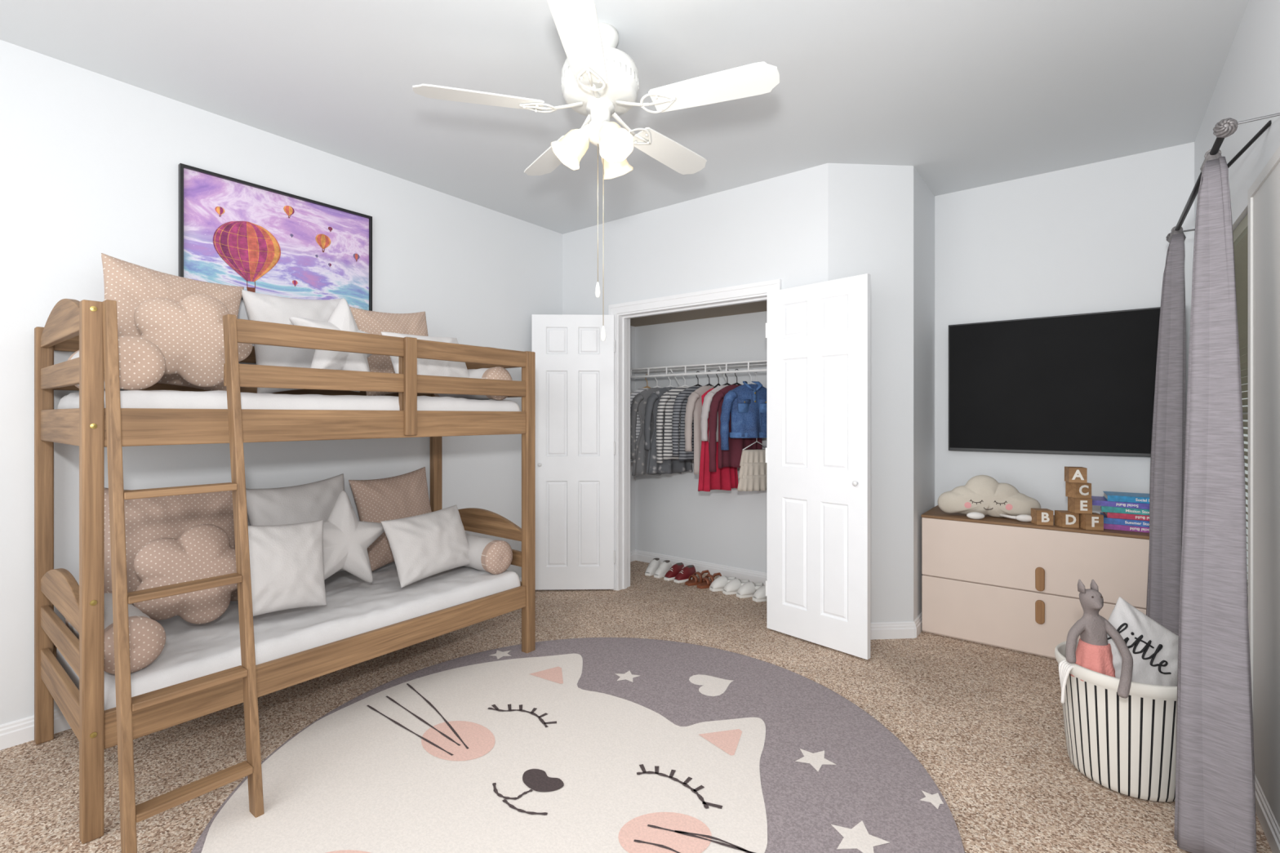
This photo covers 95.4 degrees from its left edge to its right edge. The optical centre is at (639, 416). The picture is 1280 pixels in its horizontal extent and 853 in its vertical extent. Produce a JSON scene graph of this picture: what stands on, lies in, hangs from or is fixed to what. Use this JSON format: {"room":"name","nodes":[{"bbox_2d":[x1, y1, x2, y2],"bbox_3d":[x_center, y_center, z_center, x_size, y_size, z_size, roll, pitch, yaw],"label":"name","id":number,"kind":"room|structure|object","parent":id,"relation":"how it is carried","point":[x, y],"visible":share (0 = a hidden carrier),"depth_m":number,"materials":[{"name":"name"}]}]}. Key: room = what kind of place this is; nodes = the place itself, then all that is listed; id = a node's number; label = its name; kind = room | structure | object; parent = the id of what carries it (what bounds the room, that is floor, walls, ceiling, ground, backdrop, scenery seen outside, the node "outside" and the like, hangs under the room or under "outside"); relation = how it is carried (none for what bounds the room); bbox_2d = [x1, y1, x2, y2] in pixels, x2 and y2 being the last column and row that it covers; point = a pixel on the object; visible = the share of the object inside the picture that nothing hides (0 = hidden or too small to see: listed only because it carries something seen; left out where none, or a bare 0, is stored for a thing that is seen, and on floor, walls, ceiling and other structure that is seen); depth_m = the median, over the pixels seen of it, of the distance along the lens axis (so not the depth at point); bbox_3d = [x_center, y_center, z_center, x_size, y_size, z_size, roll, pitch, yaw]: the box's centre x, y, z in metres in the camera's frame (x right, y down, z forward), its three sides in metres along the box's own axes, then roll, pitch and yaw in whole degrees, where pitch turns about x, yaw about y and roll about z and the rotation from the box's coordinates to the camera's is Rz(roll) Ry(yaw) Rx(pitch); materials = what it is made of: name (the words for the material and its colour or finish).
{"room":"bedroom","nodes":[
{"label":"bedroom","id":0,"kind":"room"},
{"bbox_2d":[0,39,562,724],"bbox_3d":[-1.887,-0.085,3.106,0.120,2.740,5.820,0,0,38],"label":"wall","id":1,"kind":"structure","parent":0,"point":[90,161],"depth_m":2.64,"materials":[{"name":"paint"}]},
{"bbox_2d":[0,577,521,750],"bbox_3d":[-2.110,1.239,2.704,0.016,0.092,4.910,0,0,38],"label":"baseboard","id":2,"kind":"structure","parent":1,"relation":"attached to","point":[17,732],"depth_m":2.29,"materials":[{"name":"white wood"}]},
{"bbox_2d":[178,163,372,311],"bbox_3d":[-1.845,-0.871,3.039,0.028,0.582,0.905,0,0,38],"label":"framed picture","id":3,"kind":"object","parent":1,"relation":"attached to","point":[260,239],"visible":1,"depth_m":2.98,"materials":[{"name":"purple paper"}]},
{"bbox_2d":[0,0,1248,234],"bbox_3d":[-0.289,-1.505,1.989,4.175,0.100,6.000,0,0,38],"label":"ceiling","id":4,"kind":"structure","parent":0,"point":[966,94],"depth_m":2.48,"materials":[{"name":"paint"}]},
{"bbox_2d":[412,0,779,341],"bbox_3d":[-0.116,-0.870,2.254,1.289,1.170,1.246,0,0,38],"label":"ceiling fan","id":5,"kind":"object","parent":4,"relation":"hanging from","point":[600,82],"visible":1,"depth_m":2.12,"materials":[{"name":"white metal"}]},
{"bbox_2d":[579,124,589,139],"bbox_3d":[-0.211,-1.073,2.204,0.058,0.063,0.061,0,0,38],"label":"socket","id":6,"kind":"object","parent":5,"relation":"attached to","point":[584,131],"depth_m":2.18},
{"bbox_2d":[600,120,615,137],"bbox_3d":[-0.123,-1.073,2.166,0.062,0.063,0.054,0,0,38],"label":"socket","id":7,"kind":"object","parent":5,"relation":"attached to","point":[602,122],"depth_m":2.16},
{"bbox_2d":[630,325,635,551],"bbox_3d":[-0.294,-0.085,4.978,0.120,2.740,0.670,0,0,38],"label":"wall","id":8,"kind":"structure","parent":0,"point":[632,328],"depth_m":5.17,"materials":[{"name":"paint"}]},
{"bbox_2d":[0,560,1272,852],"bbox_3d":[-0.289,1.335,1.989,4.175,0.100,6.000,0,0,38],"label":"floor","id":9,"kind":"structure","parent":0,"point":[985,722],"depth_m":2.36,"materials":[{"name":"carpet"}]},
{"bbox_2d":[34,298,535,852],"bbox_3d":[-1.363,0.440,2.644,1.215,1.690,1.803,0,0,38],"label":"bunk bed","id":10,"kind":"object","parent":9,"relation":"on","point":[90,327],"visible":0.81,"depth_m":2.04,"materials":[{"name":"brown wood"}]},
{"bbox_2d":[56,561,520,710],"bbox_3d":[-1.483,0.914,2.731,0.838,0.163,1.683,0,0,38],"label":"mattress","id":11,"kind":"object","parent":10,"relation":"on","point":[354,606],"visible":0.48,"depth_m":2.41,"materials":[{"name":"fabric"}]},
{"bbox_2d":[65,591,165,674],"bbox_3d":[-1.864,0.755,2.062,0.560,0.180,0.180,0,0,38],"label":"bolster pillow","id":12,"kind":"object","parent":11,"relation":"on","point":[147,637],"visible":0.43,"depth_m":1.92,"materials":[{"name":"beige fabric"}]},
{"bbox_2d":[104,488,238,604],"bbox_3d":[-1.988,0.560,2.484,0.205,0.551,0.532,0,0,34],"label":"throw pillow","id":13,"kind":"object","parent":11,"relation":"on","point":[147,520],"visible":0.35,"depth_m":2.42,"materials":[{"name":"fabric"}]},
{"bbox_2d":[133,524,237,624],"bbox_3d":[-1.757,0.626,2.307,0.377,0.378,0.182,0,0,-40],"label":"pillow","id":14,"kind":"object","parent":11,"relation":"on","point":[203,551],"visible":0.81,"depth_m":2.24,"materials":[{"name":"fabric"}]},
{"bbox_2d":[248,520,326,616],"bbox_3d":[-1.485,0.628,2.431,0.328,0.374,0.170,0,0,-43],"label":"throw pillow","id":15,"kind":"object","parent":11,"relation":"on","point":[286,561],"visible":0.89,"depth_m":2.39,"materials":[{"name":"white fabric"}]},
{"bbox_2d":[245,473,344,572],"bbox_3d":[-1.667,0.571,2.884,0.192,0.531,0.517,0,0,38],"label":"throw pillow","id":16,"kind":"object","parent":11,"relation":"on","point":[313,501],"visible":0.37,"depth_m":2.82,"materials":[{"name":"white fabric"}]},
{"bbox_2d":[322,490,384,582],"bbox_3d":[-1.407,0.583,2.768,0.175,0.450,0.466,0,0,38],"label":"star pillow","id":17,"kind":"object","parent":11,"relation":"on","point":[346,540],"visible":0.85,"depth_m":2.74,"materials":[{"name":"white fabric"}]},
{"bbox_2d":[348,466,431,571],"bbox_3d":[-1.368,0.571,3.288,0.185,0.536,0.499,0,0,35],"label":"throw pillow","id":18,"kind":"object","parent":11,"relation":"on","point":[406,495],"visible":0.62,"depth_m":3.19,"materials":[{"name":"fabric"}]},
{"bbox_2d":[381,505,470,587],"bbox_3d":[-1.084,0.659,3.018,0.201,0.329,0.464,0,0,28],"label":"throw pillow","id":19,"kind":"object","parent":11,"relation":"on","point":[422,546],"visible":0.97,"depth_m":2.94,"materials":[{"name":"white fabric"}]},
{"bbox_2d":[464,533,512,574],"bbox_3d":[-0.944,0.755,3.256,0.560,0.180,0.180,0,0,38],"label":"bolster pillow","id":20,"kind":"object","parent":11,"relation":"on","point":[494,557],"visible":0.59,"depth_m":3.09,"materials":[{"name":"fabric"}]},
{"bbox_2d":[57,390,519,411],"bbox_3d":[-1.483,-0.016,2.731,0.838,0.163,1.683,0,0,38],"label":"mattress","id":21,"kind":"object","parent":10,"relation":"on","point":[168,399],"visible":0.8,"depth_m":2.24,"materials":[{"name":"fabric"}]},
{"bbox_2d":[67,335,165,391],"bbox_3d":[-1.864,-0.175,2.062,0.560,0.180,0.180,0,0,38],"label":"bolster pillow","id":22,"kind":"object","parent":21,"relation":"on","point":[142,363],"visible":0.46,"depth_m":1.91,"materials":[{"name":"beige fabric"}]},
{"bbox_2d":[101,253,244,391],"bbox_3d":[-1.989,-0.370,2.485,0.204,0.575,0.555,0,0,37],"label":"throw pillow","id":23,"kind":"object","parent":21,"relation":"on","point":[129,284],"visible":0.36,"depth_m":2.39,"materials":[{"name":"fabric"}]},
{"bbox_2d":[133,293,252,386],"bbox_3d":[-1.757,-0.304,2.307,0.377,0.378,0.182,0,0,-40],"label":"pillow","id":24,"kind":"object","parent":21,"relation":"on","point":[188,332],"visible":0.84,"depth_m":2.24,"materials":[{"name":"beige fabric"}]},
{"bbox_2d":[241,289,359,393],"bbox_3d":[-1.667,-0.359,2.884,0.192,0.531,0.517,0,0,38],"label":"throw pillow","id":25,"kind":"object","parent":21,"relation":"on","point":[259,307],"visible":0.37,"depth_m":2.76,"materials":[{"name":"white fabric"}]},
{"bbox_2d":[288,297,372,371],"bbox_3d":[-1.407,-0.347,2.768,0.175,0.450,0.466,0,0,38],"label":"star pillow","id":26,"kind":"object","parent":21,"relation":"on","point":[342,318],"visible":0.46,"depth_m":2.71,"materials":[{"name":"white fabric"}]},
{"bbox_2d":[349,306,428,395],"bbox_3d":[-1.368,-0.359,3.288,0.185,0.536,0.499,0,0,35],"label":"throw pillow","id":27,"kind":"object","parent":21,"relation":"on","point":[366,321],"visible":0.39,"depth_m":3.18,"materials":[{"name":"fabric"}]},
{"bbox_2d":[381,331,469,377],"bbox_3d":[-1.084,-0.271,3.018,0.201,0.329,0.464,0,0,28],"label":"throw pillow","id":28,"kind":"object","parent":21,"relation":"on","point":[424,366],"visible":0.23,"depth_m":2.98,"materials":[{"name":"white fabric"}]},
{"bbox_2d":[433,366,512,399],"bbox_3d":[-0.944,-0.175,3.256,0.560,0.180,0.180,0,0,38],"label":"bolster pillow","id":29,"kind":"object","parent":21,"relation":"on","point":[497,372],"visible":0.35,"depth_m":3.11,"materials":[{"name":"beige fabric"}]},
{"bbox_2d":[191,637,964,852],"bbox_3d":[-0.182,1.277,2.140,2.430,0.015,2.430,0,0,38],"label":"round rug","id":30,"kind":"object","parent":9,"relation":"on","point":[588,744],"visible":0.98,"depth_m":2.10,"materials":[{"name":"white fabric"}]},
{"bbox_2d":[644,557,660,576],"bbox_3d":[0.113,1.232,4.785,0.085,0.106,0.230,0,0,28],"label":"sneaker","id":31,"kind":"object","parent":9,"relation":"on","point":[654,564],"visible":0.82,"depth_m":4.73,"materials":[{"name":"white rubber"}]},
{"bbox_2d":[653,560,671,578],"bbox_3d":[0.191,1.232,4.715,0.085,0.106,0.230,0,0,34],"label":"sneaker","id":32,"kind":"object","parent":9,"relation":"on","point":[664,567],"visible":0.86,"depth_m":4.67,"materials":[{"name":"white rubber"}]},
{"bbox_2d":[663,562,684,581],"bbox_3d":[0.281,1.232,4.635,0.085,0.106,0.230,0,0,44],"label":"sneaker","id":33,"kind":"object","parent":9,"relation":"on","point":[675,569],"visible":0.8,"depth_m":4.59,"materials":[{"name":"red fabric"}]},
{"bbox_2d":[673,564,697,583],"bbox_3d":[0.360,1.232,4.565,0.230,0.106,0.085,0,0,-42],"label":"sneaker","id":34,"kind":"object","parent":9,"relation":"on","point":[682,576],"visible":0.89,"depth_m":4.52,"materials":[{"name":"red fabric"}]},
{"bbox_2d":[684,569,710,586],"bbox_3d":[0.449,1.243,4.490,0.237,0.084,0.087,0,0,-38],"label":"sandal","id":35,"kind":"object","parent":9,"relation":"on","point":[695,581],"visible":0.84,"depth_m":4.46,"materials":[{"name":"brown leather"}]},
{"bbox_2d":[697,572,721,588],"bbox_3d":[0.531,1.243,4.417,0.237,0.084,0.087,0,0,-38],"label":"sandal","id":36,"kind":"object","parent":9,"relation":"on","point":[706,584],"visible":0.65,"depth_m":4.38,"materials":[{"name":"brown leather"}]},
{"bbox_2d":[709,575,736,591],"bbox_3d":[0.623,1.236,4.332,0.232,0.097,0.101,0,0,-28],"label":"clog","id":37,"kind":"object","parent":9,"relation":"on","point":[717,584],"visible":0.76,"depth_m":4.28,"materials":[{"name":"white rubber"}]},
{"bbox_2d":[722,578,749,595],"bbox_3d":[0.710,1.236,4.256,0.232,0.097,0.101,0,0,-28],"label":"clog","id":38,"kind":"object","parent":9,"relation":"on","point":[731,587],"visible":0.8,"depth_m":4.21,"materials":[{"name":"white rubber"}]},
{"bbox_2d":[736,581,763,598],"bbox_3d":[0.796,1.236,4.179,0.232,0.097,0.101,0,0,-28],"label":"clog","id":39,"kind":"object","parent":9,"relation":"on","point":[748,589],"visible":0.8,"depth_m":4.13,"materials":[{"name":"white rubber"}]},
{"bbox_2d":[752,585,766,602],"bbox_3d":[0.894,1.236,4.094,0.232,0.097,0.101,0,0,-28],"label":"clog","id":40,"kind":"object","parent":9,"relation":"on","point":[759,595],"visible":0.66,"depth_m":4.04,"materials":[{"name":"white rubber"}]},
{"bbox_2d":[920,505,1149,658],"bbox_3d":[2.279,0.935,3.270,1.194,0.700,0.478,0,0,38],"label":"dresser","id":41,"kind":"object","parent":9,"relation":"on","point":[1006,583],"visible":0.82,"depth_m":3.16,"materials":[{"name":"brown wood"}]},
{"bbox_2d":[937,475,1040,521],"bbox_3d":[2.013,0.464,3.354,0.527,0.241,0.218,0,0,20],"label":"pillow","id":42,"kind":"object","parent":41,"relation":"on","point":[982,495],"visible":0.99,"depth_m":3.34,"materials":[{"name":"fabric"}]},
{"bbox_2d":[1031,508,1053,525],"bbox_3d":[2.181,0.545,3.160,0.078,0.078,0.079,0,0,14],"label":"block","id":43,"kind":"object","parent":41,"relation":"on","point":[1039,516],"visible":1,"depth_m":3.13,"materials":[{"name":"brown wood"}]},
{"bbox_2d":[1054,510,1079,528],"bbox_3d":[2.264,0.545,3.090,0.078,0.078,0.079,0,0,10],"label":"block","id":44,"kind":"object","parent":41,"relation":"on","point":[1063,518],"visible":0.99,"depth_m":3.06,"materials":[{"name":"brown wood"}]},
{"bbox_2d":[1079,512,1103,530],"bbox_3d":[2.342,0.545,3.024,0.078,0.078,0.079,0,0,14],"label":"block","id":45,"kind":"object","parent":41,"relation":"on","point":[1095,521],"visible":0.98,"depth_m":2.99,"materials":[{"name":"brown wood"}]},
{"bbox_2d":[1067,497,1092,514],"bbox_3d":[2.308,0.467,3.056,0.078,0.078,0.079,0,0,14],"label":"block","id":46,"kind":"object","parent":45,"relation":"on","point":[1075,505],"visible":0.97,"depth_m":3.02,"materials":[{"name":"brown wood"}]},
{"bbox_2d":[1065,481,1091,498],"bbox_3d":[2.305,0.388,3.061,0.078,0.078,0.079,0,0,2],"label":"block","id":47,"kind":"object","parent":46,"relation":"on","point":[1073,490],"visible":0.99,"depth_m":3.02,"materials":[{"name":"brown wood"}]},
{"bbox_2d":[1064,466,1087,483],"bbox_3d":[2.295,0.308,3.069,0.078,0.078,0.079,0,0,22],"label":"block","id":48,"kind":"object","parent":47,"relation":"on","point":[1072,474],"visible":1,"depth_m":3.04,"materials":[{"name":"brown wood"}]},
{"bbox_2d":[1103,523,1149,533],"bbox_3d":[2.585,0.571,3.014,0.310,0.027,0.201,0,0,36],"label":"book","id":49,"kind":"object","parent":41,"relation":"on","point":[1112,526],"visible":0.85,"depth_m":2.97,"materials":[{"name":"purple paper"}]},
{"bbox_2d":[1099,512,1149,527],"bbox_3d":[2.583,0.542,3.015,0.310,0.030,0.201,0,0,36],"label":"book","id":50,"kind":"object","parent":49,"relation":"on","point":[1106,520],"visible":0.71,"depth_m":2.97,"materials":[{"name":"blue paper"}]},
{"bbox_2d":[1102,511,1149,520],"bbox_3d":[2.605,0.512,3.013,0.310,0.027,0.201,0,0,33],"label":"book","id":51,"kind":"object","parent":50,"relation":"on","point":[1112,515],"visible":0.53,"depth_m":2.97,"materials":[{"name":"red paper"}]},
{"bbox_2d":[1100,506,1149,515],"bbox_3d":[2.589,0.483,3.020,0.310,0.030,0.201,0,0,37],"label":"book","id":52,"kind":"object","parent":51,"relation":"on","point":[1104,508],"visible":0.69,"depth_m":2.98,"materials":[{"name":"teal paper"}]},
{"bbox_2d":[1091,496,1149,509],"bbox_3d":[2.544,0.454,3.046,0.310,0.027,0.201,0,0,38],"label":"book","id":53,"kind":"object","parent":52,"relation":"on","point":[1096,500],"visible":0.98,"depth_m":2.99,"materials":[{"name":"paper"}]},
{"bbox_2d":[1102,491,1149,503],"bbox_3d":[2.605,0.424,3.014,0.310,0.030,0.201,0,0,33],"label":"book","id":54,"kind":"object","parent":53,"relation":"on","point":[1144,498],"visible":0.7,"depth_m":2.99,"materials":[{"name":"blue paper"}]},
{"bbox_2d":[1054,640,1177,802],"bbox_3d":[1.737,1.079,2.083,0.412,0.409,0.409,0,0,38],"label":"storage basket","id":55,"kind":"object","parent":9,"relation":"on","point":[1127,746],"visible":0.71,"depth_m":1.95,"materials":[{"name":"fabric"}]},
{"bbox_2d":[1065,579,1133,698],"bbox_3d":[1.577,0.759,1.999,0.182,0.359,0.284,0,0,43],"label":"stuffed toy","id":56,"kind":"object","parent":55,"relation":"in","point":[1093,652],"visible":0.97,"depth_m":2.03,"materials":[{"name":"grey fabric"}]},
{"bbox_2d":[1106,596,1178,686],"bbox_3d":[1.768,0.850,2.056,0.402,0.392,0.124,0,0,5],"label":"cushion","id":57,"kind":"object","parent":55,"relation":"in","point":[1153,647],"visible":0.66,"depth_m":2.03,"materials":[{"name":"white fabric"}]},
{"bbox_2d":[562,163,827,315],"bbox_3d":[0.268,-0.085,4.047,2.145,2.740,0.120,0,0,38],"label":"wall","id":58,"kind":"structure","parent":0,"point":[775,228],"depth_m":3.84,"materials":[{"name":"paint"}]},
{"bbox_2d":[531,314,615,590],"bbox_3d":[-0.487,0.264,4.277,0.610,2.018,0.063,0,0,-2],"label":"door","id":59,"kind":"structure","parent":58,"relation":"in","point":[575,445],"depth_m":4.27,"materials":[{"name":"white wood"}]},
{"bbox_2d":[608,279,781,591],"bbox_3d":[0.350,0.230,3.975,1.356,2.110,0.154,0,0,38],"label":"trim","id":60,"kind":"structure","parent":58,"relation":"attached to","point":[622,313],"depth_m":4.29,"materials":[{"name":"white wood"}]},
{"bbox_2d":[630,549,766,585],"bbox_3d":[0.661,1.239,4.243,2.290,0.092,0.670,0,0,38],"label":"baseboard","id":61,"kind":"structure","parent":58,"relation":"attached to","point":[754,576],"depth_m":4.74,"materials":[{"name":"white wood"}]},
{"bbox_2d":[765,273,870,659],"bbox_3d":[0.974,0.264,3.276,0.063,2.018,0.635,0,0,-43],"label":"door","id":62,"kind":"structure","parent":58,"relation":"in","point":[818,335],"depth_m":3.25,"materials":[{"name":"white wood"}]},
{"bbox_2d":[630,300,766,326],"bbox_3d":[0.657,-0.833,4.246,2.280,0.065,0.670,0,0,38],"label":"ceiling","id":63,"kind":"structure","parent":0,"point":[760,306],"depth_m":4.55,"materials":[{"name":"paint"}]},
{"bbox_2d":[635,311,766,573],"bbox_3d":[0.855,-0.085,4.593,2.410,2.740,0.120,0,0,38],"label":"wall","id":64,"kind":"structure","parent":0,"point":[674,518],"depth_m":4.79,"materials":[{"name":"paint"}]},
{"bbox_2d":[630,360,766,386],"bbox_3d":[0.760,-0.236,4.388,2.250,0.322,0.320,0,0,38],"label":"wire shelf","id":65,"kind":"object","parent":64,"relation":"attached to","point":[745,364],"visible":0.48,"depth_m":4.52,"materials":[{"name":"white metal"}]},
{"bbox_2d":[630,373,650,462],"bbox_3d":[0.061,0.021,4.785,0.482,0.738,0.114,0,0,-34],"label":"shirt","id":66,"kind":"object","parent":65,"relation":"hanging from","point":[633,394],"visible":0.16,"depth_m":4.71,"materials":[{"name":"white fabric"}]},
{"bbox_2d":[630,373,681,475],"bbox_3d":[0.141,0.064,4.722,0.482,0.823,0.135,0,0,-28],"label":"dress","id":67,"kind":"object","parent":65,"relation":"hanging from","point":[638,454],"visible":0.43,"depth_m":4.64,"materials":[{"name":"grey fabric"}]},
{"bbox_2d":[644,373,693,474],"bbox_3d":[0.240,0.054,4.650,0.459,0.803,0.143,0,0,-30],"label":"dress","id":68,"kind":"object","parent":65,"relation":"hanging from","point":[668,466],"visible":0.49,"depth_m":4.57,"materials":[{"name":"grey fabric"}]},
{"bbox_2d":[656,372,689,463],"bbox_3d":[0.353,0.006,4.562,0.482,0.708,0.103,0,0,-24],"label":"shirt","id":69,"kind":"object","parent":65,"relation":"hanging from","point":[666,402],"visible":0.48,"depth_m":4.49,"materials":[{"name":"white fabric"}]},
{"bbox_2d":[671,371,702,460],"bbox_3d":[0.447,-0.006,4.490,0.459,0.683,0.110,0,0,-32],"label":"shirt","id":70,"kind":"object","parent":65,"relation":"hanging from","point":[681,400],"visible":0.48,"depth_m":4.39,"materials":[{"name":"grey fabric"}]},
{"bbox_2d":[684,370,714,474],"bbox_3d":[0.525,0.044,4.430,0.436,0.783,0.119,0,0,-34],"label":"blouse","id":71,"kind":"object","parent":65,"relation":"hanging from","point":[694,405],"visible":0.38,"depth_m":4.33,"materials":[{"name":"beige fabric"}]},
{"bbox_2d":[700,369,730,442],"bbox_3d":[0.652,-0.076,4.329,0.436,0.542,0.108,0,0,-26],"label":"sweater","id":72,"kind":"object","parent":65,"relation":"hanging from","point":[708,398],"visible":0.22,"depth_m":4.24,"materials":[{"name":"white fabric"}]},
{"bbox_2d":[697,369,737,491],"bbox_3d":[0.589,0.104,4.381,0.360,0.903,0.151,0,0,-26],"label":"dress","id":73,"kind":"object","parent":65,"relation":"hanging from","point":[726,478],"visible":0.44,"depth_m":4.33,"materials":[{"name":"red fabric"}]},
{"bbox_2d":[708,368,762,471],"bbox_3d":[0.715,0.026,4.282,0.459,0.748,0.114,0,0,-26],"label":"cardigan","id":74,"kind":"object","parent":65,"relation":"hanging from","point":[731,457],"visible":0.45,"depth_m":4.21,"materials":[{"name":"red fabric"}]},
{"bbox_2d":[720,368,766,450],"bbox_3d":[0.804,-0.053,4.197,0.468,0.588,0.181,0,0,-18],"label":"denim jacket","id":75,"kind":"object","parent":65,"relation":"hanging from","point":[746,403],"visible":0.79,"depth_m":4.13,"materials":[{"name":"blue fabric"}]},
{"bbox_2d":[737,372,766,491],"bbox_3d":[0.854,0.098,4.264,0.326,0.883,0.117,0,0,-22],"label":"skirt","id":76,"kind":"object","parent":65,"relation":"hanging from","point":[753,470],"visible":0.7,"depth_m":4.21,"materials":[{"name":"beige fabric"}]},
{"bbox_2d":[827,163,934,622],"bbox_3d":[1.600,-0.085,3.580,1.114,2.740,0.305,0,0,-36],"label":"wall","id":77,"kind":"structure","parent":0,"point":[881,218],"depth_m":3.37,"materials":[{"name":"paint"}]},
{"bbox_2d":[870,612,922,639],"bbox_3d":[1.574,1.239,3.495,1.018,0.092,0.238,0,0,-30],"label":"baseboard","id":78,"kind":"structure","parent":77,"relation":"attached to","point":[912,629],"depth_m":3.36,"materials":[{"name":"white wood"}]},
{"bbox_2d":[934,142,1194,515],"bbox_3d":[2.540,-0.085,3.471,1.400,2.740,0.120,0,0,38],"label":"wall","id":79,"kind":"structure","parent":0,"point":[1087,238],"depth_m":3.46,"materials":[{"name":"paint"}]},
{"bbox_2d":[948,306,1160,457],"bbox_3d":[2.446,-0.183,3.432,1.121,0.808,0.057,0,0,38],"label":"television","id":80,"kind":"object","parent":79,"relation":"attached to","point":[1082,384],"visible":0.82,"depth_m":3.40,"materials":[{"name":"black paint"}]},
{"bbox_2d":[1194,0,1279,607],"bbox_3d":[1.217,-0.085,0.729,0.150,2.740,5.840,0,0,38],"label":"wall","id":81,"kind":"structure","parent":0,"point":[1247,86],"depth_m":2.04,"materials":[{"name":"paint"}]},
{"bbox_2d":[1165,112,1279,242],"bbox_3d":[2.159,-0.855,2.196,0.159,0.111,1.368,0,0,38],"label":"curtain rod","id":82,"kind":"object","parent":81,"relation":"attached to","point":[1226,127],"visible":0.62,"depth_m":1.82,"materials":[{"name":"black paint"}]},
{"bbox_2d":[1146,226,1186,635],"bbox_3d":[2.363,0.206,2.612,0.157,2.135,0.291,0,0,38],"label":"curtain","id":83,"kind":"object","parent":82,"relation":"hanging from","point":[1169,416],"visible":0.79,"depth_m":2.56,"materials":[{"name":"fabric"}]},
{"bbox_2d":[1173,149,1256,852],"bbox_3d":[1.744,0.206,1.790,0.171,2.135,0.356,0,0,38],"label":"curtain","id":84,"kind":"object","parent":82,"relation":"hanging from","point":[1215,803],"visible":1,"depth_m":1.71,"materials":[{"name":"fabric"}]},
{"bbox_2d":[1232,213,1248,596],"bbox_3d":[2.363,-0.027,2.282,0.040,1.426,0.720,0,0,38],"label":"window blind","id":85,"kind":"object","parent":81,"relation":"attached to","point":[1240,233],"visible":0.12,"depth_m":2.24,"materials":[{"name":"white plastic"}]},
{"bbox_2d":[1241,377,1248,594],"bbox_3d":[2.403,-0.015,2.252,0.050,1.460,0.740,0,0,38],"label":"window","id":86,"kind":"structure","parent":81,"relation":"in","point":[1246,428],"depth_m":2.44,"materials":[{"name":"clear glass"}]},
{"bbox_2d":[1248,145,1279,826],"bbox_3d":[1.671,0.207,1.452,0.014,1.955,1.340,0,0,38],"label":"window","id":87,"kind":"structure","parent":81,"relation":"attached to","point":[1264,194],"depth_m":1.81,"materials":[{"name":"paint"}]},
{"bbox_2d":[1254,773,1279,852],"bbox_3d":[1.152,1.239,0.779,0.016,0.092,5.840,0,0,38],"label":"baseboard","id":88,"kind":"structure","parent":81,"relation":"attached to","point":[1268,821],"depth_m":1.78,"materials":[{"name":"white wood"}]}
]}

